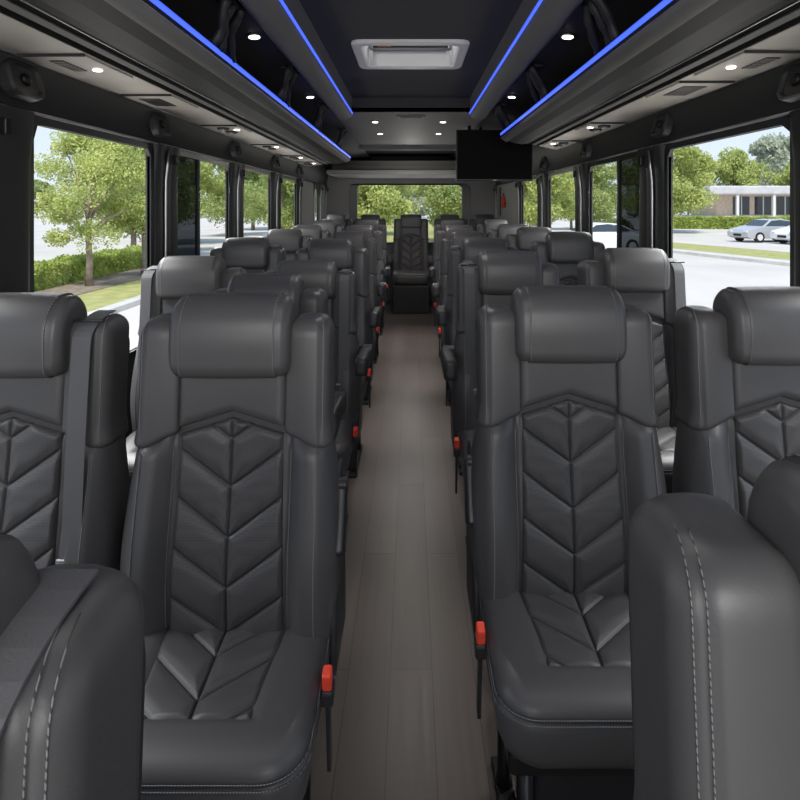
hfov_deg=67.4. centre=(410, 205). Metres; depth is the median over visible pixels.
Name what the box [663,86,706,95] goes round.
grille
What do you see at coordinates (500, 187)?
trim
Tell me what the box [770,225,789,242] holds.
car
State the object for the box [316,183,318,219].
window
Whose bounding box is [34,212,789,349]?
road
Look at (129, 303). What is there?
curb
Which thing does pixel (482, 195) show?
wall
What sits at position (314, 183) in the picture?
trim
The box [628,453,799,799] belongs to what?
seat
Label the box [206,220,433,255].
grass verge
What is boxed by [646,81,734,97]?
console
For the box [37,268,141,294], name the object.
mulch bed
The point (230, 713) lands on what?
seat cushion
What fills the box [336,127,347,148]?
hanger
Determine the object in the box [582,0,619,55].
hanger
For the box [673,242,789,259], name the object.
grass verge
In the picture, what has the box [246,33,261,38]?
recessed light
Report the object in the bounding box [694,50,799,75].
console
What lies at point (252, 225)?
tree
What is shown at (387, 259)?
seat
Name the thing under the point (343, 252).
seat
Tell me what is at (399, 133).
trim
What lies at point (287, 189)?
tree
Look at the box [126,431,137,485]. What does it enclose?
seat cushion
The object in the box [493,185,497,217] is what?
trim
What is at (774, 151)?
tree
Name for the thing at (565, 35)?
recessed light
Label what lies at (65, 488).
seat
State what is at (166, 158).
trim
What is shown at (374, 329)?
seat cushion
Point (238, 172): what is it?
trim
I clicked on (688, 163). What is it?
tree
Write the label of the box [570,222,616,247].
car
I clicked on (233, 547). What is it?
seat
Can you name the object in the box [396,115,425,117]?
ceiling vent
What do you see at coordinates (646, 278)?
seat
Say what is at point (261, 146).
console
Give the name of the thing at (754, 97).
trim
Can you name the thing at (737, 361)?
seat
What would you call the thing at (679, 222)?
hedge
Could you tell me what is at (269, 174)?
trim
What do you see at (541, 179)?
trim
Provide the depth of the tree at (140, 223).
18.47 m
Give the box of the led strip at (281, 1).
[279,0,352,113]
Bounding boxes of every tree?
[34,130,144,285]
[34,179,54,215]
[60,147,142,245]
[96,147,144,274]
[200,161,224,218]
[200,161,267,227]
[244,174,315,228]
[245,182,267,229]
[358,185,420,227]
[401,185,427,216]
[403,185,461,226]
[524,172,574,226]
[552,172,597,229]
[565,162,616,222]
[598,177,615,201]
[611,145,718,215]
[673,179,713,214]
[708,147,770,185]
[748,132,789,185]
[768,162,789,185]
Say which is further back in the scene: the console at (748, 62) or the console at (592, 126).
the console at (592, 126)
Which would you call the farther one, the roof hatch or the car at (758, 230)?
the car at (758, 230)
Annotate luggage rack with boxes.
[0,0,350,166]
[500,0,799,149]
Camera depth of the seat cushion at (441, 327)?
4.30 m
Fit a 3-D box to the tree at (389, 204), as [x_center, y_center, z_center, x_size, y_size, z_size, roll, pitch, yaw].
[-2.246,-1.175,29.667,5.105,6.714,5.642,0,0,22]
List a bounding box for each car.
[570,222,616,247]
[727,219,789,242]
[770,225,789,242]
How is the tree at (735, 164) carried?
on the road
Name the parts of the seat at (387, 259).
leg, backrest, armrest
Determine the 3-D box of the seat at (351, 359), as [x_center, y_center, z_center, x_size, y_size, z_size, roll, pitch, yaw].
[-0.424,0.812,2.483,0.520,1.156,0.494,0,0,0]
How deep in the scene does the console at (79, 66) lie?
1.93 m
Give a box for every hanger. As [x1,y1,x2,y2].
[209,0,246,62]
[276,65,298,106]
[312,103,328,132]
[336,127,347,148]
[494,103,510,130]
[525,63,548,103]
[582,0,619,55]
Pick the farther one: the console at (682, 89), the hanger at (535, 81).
the hanger at (535, 81)
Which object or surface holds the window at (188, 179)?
in the wall at (147, 252)
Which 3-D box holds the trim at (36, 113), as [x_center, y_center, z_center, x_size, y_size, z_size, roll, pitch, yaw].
[-1.238,-0.305,4.300,0.012,0.012,5.200,0,0,0]
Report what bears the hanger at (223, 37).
hanging from the wall at (147, 252)
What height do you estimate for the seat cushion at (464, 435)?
0.166 m
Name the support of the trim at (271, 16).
attached to the ceiling
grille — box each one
[49,60,86,70]
[139,99,175,105]
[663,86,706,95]
[741,57,780,68]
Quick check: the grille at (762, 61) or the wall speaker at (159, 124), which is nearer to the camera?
the grille at (762, 61)
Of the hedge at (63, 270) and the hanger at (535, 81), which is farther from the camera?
the hedge at (63, 270)
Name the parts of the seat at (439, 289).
armrest, panel, backrest, floor rail, leg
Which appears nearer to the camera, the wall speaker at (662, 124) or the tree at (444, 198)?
the wall speaker at (662, 124)
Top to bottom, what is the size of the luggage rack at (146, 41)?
0.077 m
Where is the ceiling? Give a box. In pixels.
[299,0,522,111]
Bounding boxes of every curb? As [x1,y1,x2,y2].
[87,295,140,315]
[673,249,789,265]
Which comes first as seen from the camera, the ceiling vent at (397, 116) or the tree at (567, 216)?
the ceiling vent at (397, 116)
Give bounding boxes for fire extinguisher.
[501,193,505,207]
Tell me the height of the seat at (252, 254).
1.213 m
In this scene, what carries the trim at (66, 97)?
attached to the wall at (147, 252)
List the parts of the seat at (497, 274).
armrest, panel, backrest, panel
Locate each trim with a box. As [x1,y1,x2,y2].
[0,0,371,184]
[0,103,303,179]
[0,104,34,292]
[152,144,179,265]
[229,162,245,237]
[238,0,352,119]
[271,172,282,228]
[297,178,302,224]
[301,180,326,224]
[312,182,317,220]
[319,184,322,219]
[324,185,328,217]
[339,108,482,149]
[365,150,455,155]
[450,0,799,184]
[469,0,583,119]
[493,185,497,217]
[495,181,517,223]
[499,187,500,215]
[515,181,520,223]
[533,108,799,175]
[536,173,547,226]
[573,163,588,231]
[637,144,665,250]
[789,109,799,286]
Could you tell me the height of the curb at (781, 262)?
0.129 m
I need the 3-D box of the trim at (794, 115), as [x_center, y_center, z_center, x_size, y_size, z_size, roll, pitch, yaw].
[1.228,0.199,1.710,0.065,1.002,0.460,0,0,0]
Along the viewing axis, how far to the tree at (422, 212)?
116.26 m
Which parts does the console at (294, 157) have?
panel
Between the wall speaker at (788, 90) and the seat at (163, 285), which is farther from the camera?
the seat at (163, 285)
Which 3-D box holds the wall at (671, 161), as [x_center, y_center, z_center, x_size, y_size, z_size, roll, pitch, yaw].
[1.260,0.509,3.575,0.020,1.762,10.350,0,0,0]
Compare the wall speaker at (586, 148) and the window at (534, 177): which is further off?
the window at (534, 177)
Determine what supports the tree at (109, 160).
on the mulch bed
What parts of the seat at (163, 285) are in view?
backrest, panel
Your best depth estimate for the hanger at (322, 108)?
3.72 m
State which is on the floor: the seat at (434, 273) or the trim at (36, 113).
the seat at (434, 273)
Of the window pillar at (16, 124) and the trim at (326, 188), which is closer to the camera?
the window pillar at (16, 124)
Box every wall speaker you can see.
[0,58,44,102]
[149,111,171,138]
[230,140,241,158]
[272,155,280,168]
[297,165,302,175]
[539,156,546,169]
[580,140,591,158]
[650,111,672,138]
[777,61,799,102]
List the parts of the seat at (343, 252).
leg, floor rail, leg, backrest, panel, armrest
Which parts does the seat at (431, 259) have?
armrest, backrest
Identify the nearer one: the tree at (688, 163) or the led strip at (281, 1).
the led strip at (281, 1)
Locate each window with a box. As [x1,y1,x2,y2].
[30,115,153,359]
[177,150,230,255]
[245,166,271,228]
[282,175,296,224]
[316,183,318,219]
[349,184,469,243]
[521,176,535,223]
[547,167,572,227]
[587,152,639,247]
[664,115,793,286]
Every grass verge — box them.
[34,267,140,311]
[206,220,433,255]
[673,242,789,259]
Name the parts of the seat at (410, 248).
backrest, panel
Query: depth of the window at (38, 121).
2.38 m
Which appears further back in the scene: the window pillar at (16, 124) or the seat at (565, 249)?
the seat at (565, 249)
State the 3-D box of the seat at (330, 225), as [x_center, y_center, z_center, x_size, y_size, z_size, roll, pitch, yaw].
[-0.975,0.774,6.663,0.464,1.231,0.477,0,0,0]
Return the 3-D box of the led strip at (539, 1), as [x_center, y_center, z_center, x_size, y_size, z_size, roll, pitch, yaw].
[0.403,-0.635,1.260,0.010,0.010,5.720,0,0,0]
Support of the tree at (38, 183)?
on the road
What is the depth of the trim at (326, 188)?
8.62 m
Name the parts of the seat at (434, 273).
armrest, backrest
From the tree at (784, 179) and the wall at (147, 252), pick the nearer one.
the wall at (147, 252)
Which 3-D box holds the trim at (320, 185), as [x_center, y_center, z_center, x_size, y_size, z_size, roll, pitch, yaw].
[-1.228,0.199,8.150,0.065,1.002,0.140,0,0,0]
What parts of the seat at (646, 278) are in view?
panel, backrest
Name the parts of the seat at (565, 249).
panel, backrest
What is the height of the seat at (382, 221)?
1.279 m
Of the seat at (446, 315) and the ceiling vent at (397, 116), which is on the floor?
the seat at (446, 315)
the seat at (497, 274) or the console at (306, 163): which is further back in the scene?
the console at (306, 163)
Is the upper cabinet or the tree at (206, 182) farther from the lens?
the tree at (206, 182)
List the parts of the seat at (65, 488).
panel, latch plate, backrest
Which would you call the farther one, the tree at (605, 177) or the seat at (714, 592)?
the tree at (605, 177)
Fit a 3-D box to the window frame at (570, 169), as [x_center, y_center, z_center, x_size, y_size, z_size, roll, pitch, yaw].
[1.252,0.189,4.990,0.021,0.982,0.950,0,0,0]
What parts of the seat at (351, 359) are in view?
panel, backrest, panel, armrest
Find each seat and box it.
[0,292,129,570]
[0,529,145,799]
[120,292,348,799]
[126,256,246,485]
[210,237,285,273]
[213,273,346,439]
[260,229,313,259]
[264,260,372,522]
[293,225,330,238]
[295,239,380,477]
[313,220,343,237]
[322,214,351,230]
[325,231,385,404]
[346,225,389,363]
[355,214,387,252]
[357,220,392,334]
[392,214,429,313]
[428,220,469,283]
[429,225,478,347]
[431,231,485,405]
[432,214,464,255]
[435,238,518,475]
[440,250,559,539]
[464,285,666,799]
[468,214,496,230]
[477,219,507,237]
[488,224,524,238]
[505,227,551,250]
[530,231,604,284]
[577,248,685,492]
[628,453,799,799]
[672,286,799,519]
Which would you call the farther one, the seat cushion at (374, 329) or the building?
the building
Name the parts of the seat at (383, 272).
leg, backrest, armrest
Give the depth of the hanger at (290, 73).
2.73 m
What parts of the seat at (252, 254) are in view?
panel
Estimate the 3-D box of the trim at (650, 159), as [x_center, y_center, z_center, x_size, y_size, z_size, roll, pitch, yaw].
[1.228,0.199,3.090,0.065,1.002,0.300,0,0,0]
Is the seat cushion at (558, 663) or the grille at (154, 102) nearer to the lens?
the seat cushion at (558, 663)
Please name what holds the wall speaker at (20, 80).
attached to the wall at (147, 252)
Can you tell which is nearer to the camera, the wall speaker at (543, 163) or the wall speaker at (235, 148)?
the wall speaker at (235, 148)
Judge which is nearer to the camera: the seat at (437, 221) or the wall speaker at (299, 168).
the wall speaker at (299, 168)
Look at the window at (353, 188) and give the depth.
8.72 m
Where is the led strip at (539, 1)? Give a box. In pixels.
[469,0,542,113]
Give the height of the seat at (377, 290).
1.198 m
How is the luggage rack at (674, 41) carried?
attached to the wall at (671, 161)
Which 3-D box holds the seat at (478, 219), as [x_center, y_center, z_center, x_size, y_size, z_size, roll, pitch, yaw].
[0.985,0.750,7.963,0.464,1.279,0.477,0,0,0]
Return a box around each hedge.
[34,244,141,291]
[673,215,789,228]
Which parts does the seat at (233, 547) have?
backrest, panel, leg, panel, armrest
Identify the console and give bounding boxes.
[16,54,132,78]
[121,94,197,107]
[201,125,251,133]
[250,144,286,149]
[280,155,307,159]
[297,162,318,165]
[542,140,580,146]
[575,122,627,131]
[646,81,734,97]
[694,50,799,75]
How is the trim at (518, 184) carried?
attached to the wall at (671, 161)
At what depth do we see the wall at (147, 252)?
2.87 m
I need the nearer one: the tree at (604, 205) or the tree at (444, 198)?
the tree at (444, 198)
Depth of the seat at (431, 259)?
6.69 m
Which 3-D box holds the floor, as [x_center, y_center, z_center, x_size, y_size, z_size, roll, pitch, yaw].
[0.000,1.450,3.575,2.700,0.120,10.350,0,0,0]
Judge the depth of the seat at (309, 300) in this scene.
1.85 m
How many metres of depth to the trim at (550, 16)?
2.39 m
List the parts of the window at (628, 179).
tinted pane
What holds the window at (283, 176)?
in the wall at (147, 252)
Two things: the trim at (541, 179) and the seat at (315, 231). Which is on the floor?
the seat at (315, 231)
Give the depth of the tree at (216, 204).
44.65 m
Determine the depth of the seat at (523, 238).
4.45 m
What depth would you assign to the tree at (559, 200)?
36.46 m
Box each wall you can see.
[40,126,323,437]
[326,175,495,300]
[498,125,781,257]
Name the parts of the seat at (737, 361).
backrest, panel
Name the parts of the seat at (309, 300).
armrest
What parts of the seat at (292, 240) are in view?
panel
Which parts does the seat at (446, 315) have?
armrest, backrest, floor rail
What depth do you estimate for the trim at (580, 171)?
4.32 m
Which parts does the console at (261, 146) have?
panel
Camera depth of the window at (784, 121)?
2.36 m
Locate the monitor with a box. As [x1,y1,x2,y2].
[456,126,532,180]
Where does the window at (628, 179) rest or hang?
in the wall at (671, 161)
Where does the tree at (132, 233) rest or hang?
on the road
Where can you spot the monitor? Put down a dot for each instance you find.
(481, 155)
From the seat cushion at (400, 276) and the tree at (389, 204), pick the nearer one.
the seat cushion at (400, 276)
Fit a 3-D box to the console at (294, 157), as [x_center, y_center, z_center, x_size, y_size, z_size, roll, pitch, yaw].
[-1.085,-0.447,5.597,0.204,0.024,0.326,0,0,0]
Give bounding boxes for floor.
[311,301,516,799]
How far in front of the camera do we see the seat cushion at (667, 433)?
2.15 m
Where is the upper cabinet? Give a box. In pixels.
[326,156,455,177]
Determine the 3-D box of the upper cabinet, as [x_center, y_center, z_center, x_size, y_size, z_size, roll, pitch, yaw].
[-0.035,-0.545,8.150,2.070,0.290,1.180,0,0,0]
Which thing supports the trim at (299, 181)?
attached to the wall at (147, 252)
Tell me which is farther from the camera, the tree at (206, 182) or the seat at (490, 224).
the tree at (206, 182)
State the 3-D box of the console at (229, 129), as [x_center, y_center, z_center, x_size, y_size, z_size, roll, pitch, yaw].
[-1.085,-0.447,3.547,0.204,0.024,0.326,0,0,0]
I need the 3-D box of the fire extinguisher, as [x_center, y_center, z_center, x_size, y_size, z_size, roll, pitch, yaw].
[1.198,-0.072,7.750,0.065,0.184,0.056,0,0,0]
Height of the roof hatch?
0.203 m
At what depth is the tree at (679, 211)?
130.84 m
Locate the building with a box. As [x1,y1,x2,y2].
[677,186,789,216]
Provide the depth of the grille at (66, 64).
1.91 m
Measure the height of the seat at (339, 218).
1.279 m
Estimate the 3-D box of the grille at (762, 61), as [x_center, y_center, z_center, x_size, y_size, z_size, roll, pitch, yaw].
[1.100,-0.450,1.890,0.044,0.003,0.140,0,0,0]
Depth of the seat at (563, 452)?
1.36 m
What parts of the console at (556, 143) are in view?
panel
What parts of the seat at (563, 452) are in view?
armrest, panel, floor rail, leg, leg, backrest, panel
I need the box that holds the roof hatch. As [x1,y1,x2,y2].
[351,39,469,68]
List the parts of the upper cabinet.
rail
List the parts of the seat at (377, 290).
leg, floor rail, backrest, armrest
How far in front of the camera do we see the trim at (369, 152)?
7.63 m
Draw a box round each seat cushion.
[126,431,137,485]
[141,628,328,799]
[335,420,354,473]
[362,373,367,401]
[373,328,376,348]
[393,269,428,283]
[441,327,442,345]
[458,429,473,478]
[480,591,633,768]
[660,426,676,492]
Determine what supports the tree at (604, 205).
on the road
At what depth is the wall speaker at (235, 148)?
4.08 m
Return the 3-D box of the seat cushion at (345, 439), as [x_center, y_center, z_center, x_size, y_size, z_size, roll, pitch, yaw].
[-0.450,0.974,2.438,0.428,0.159,0.385,0,0,0]
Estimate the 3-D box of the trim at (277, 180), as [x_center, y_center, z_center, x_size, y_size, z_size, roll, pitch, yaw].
[-1.228,0.199,5.525,0.065,1.002,0.350,0,0,0]
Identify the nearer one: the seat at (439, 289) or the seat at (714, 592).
the seat at (714, 592)
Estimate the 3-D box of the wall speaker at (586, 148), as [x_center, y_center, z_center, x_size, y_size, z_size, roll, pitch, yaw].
[1.205,-0.389,4.120,0.063,0.120,0.167,0,0,0]
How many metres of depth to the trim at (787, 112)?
2.50 m
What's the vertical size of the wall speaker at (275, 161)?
0.120 m
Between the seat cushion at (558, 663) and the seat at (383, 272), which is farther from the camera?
the seat at (383, 272)
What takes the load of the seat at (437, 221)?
on the floor
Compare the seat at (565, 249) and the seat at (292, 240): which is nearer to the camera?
the seat at (565, 249)
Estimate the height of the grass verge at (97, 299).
0.099 m
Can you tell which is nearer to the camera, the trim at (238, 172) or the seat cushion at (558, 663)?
the seat cushion at (558, 663)
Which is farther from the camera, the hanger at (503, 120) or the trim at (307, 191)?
the trim at (307, 191)
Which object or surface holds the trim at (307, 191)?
attached to the wall at (147, 252)
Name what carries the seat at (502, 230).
on the floor
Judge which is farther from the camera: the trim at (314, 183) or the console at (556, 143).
the trim at (314, 183)
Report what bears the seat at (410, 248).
on the floor
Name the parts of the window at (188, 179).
tinted pane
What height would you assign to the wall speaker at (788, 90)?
0.120 m
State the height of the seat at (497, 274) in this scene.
1.209 m
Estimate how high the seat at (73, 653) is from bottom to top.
1.201 m
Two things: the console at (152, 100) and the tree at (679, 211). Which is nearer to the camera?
the console at (152, 100)
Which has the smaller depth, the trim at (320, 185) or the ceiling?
the ceiling

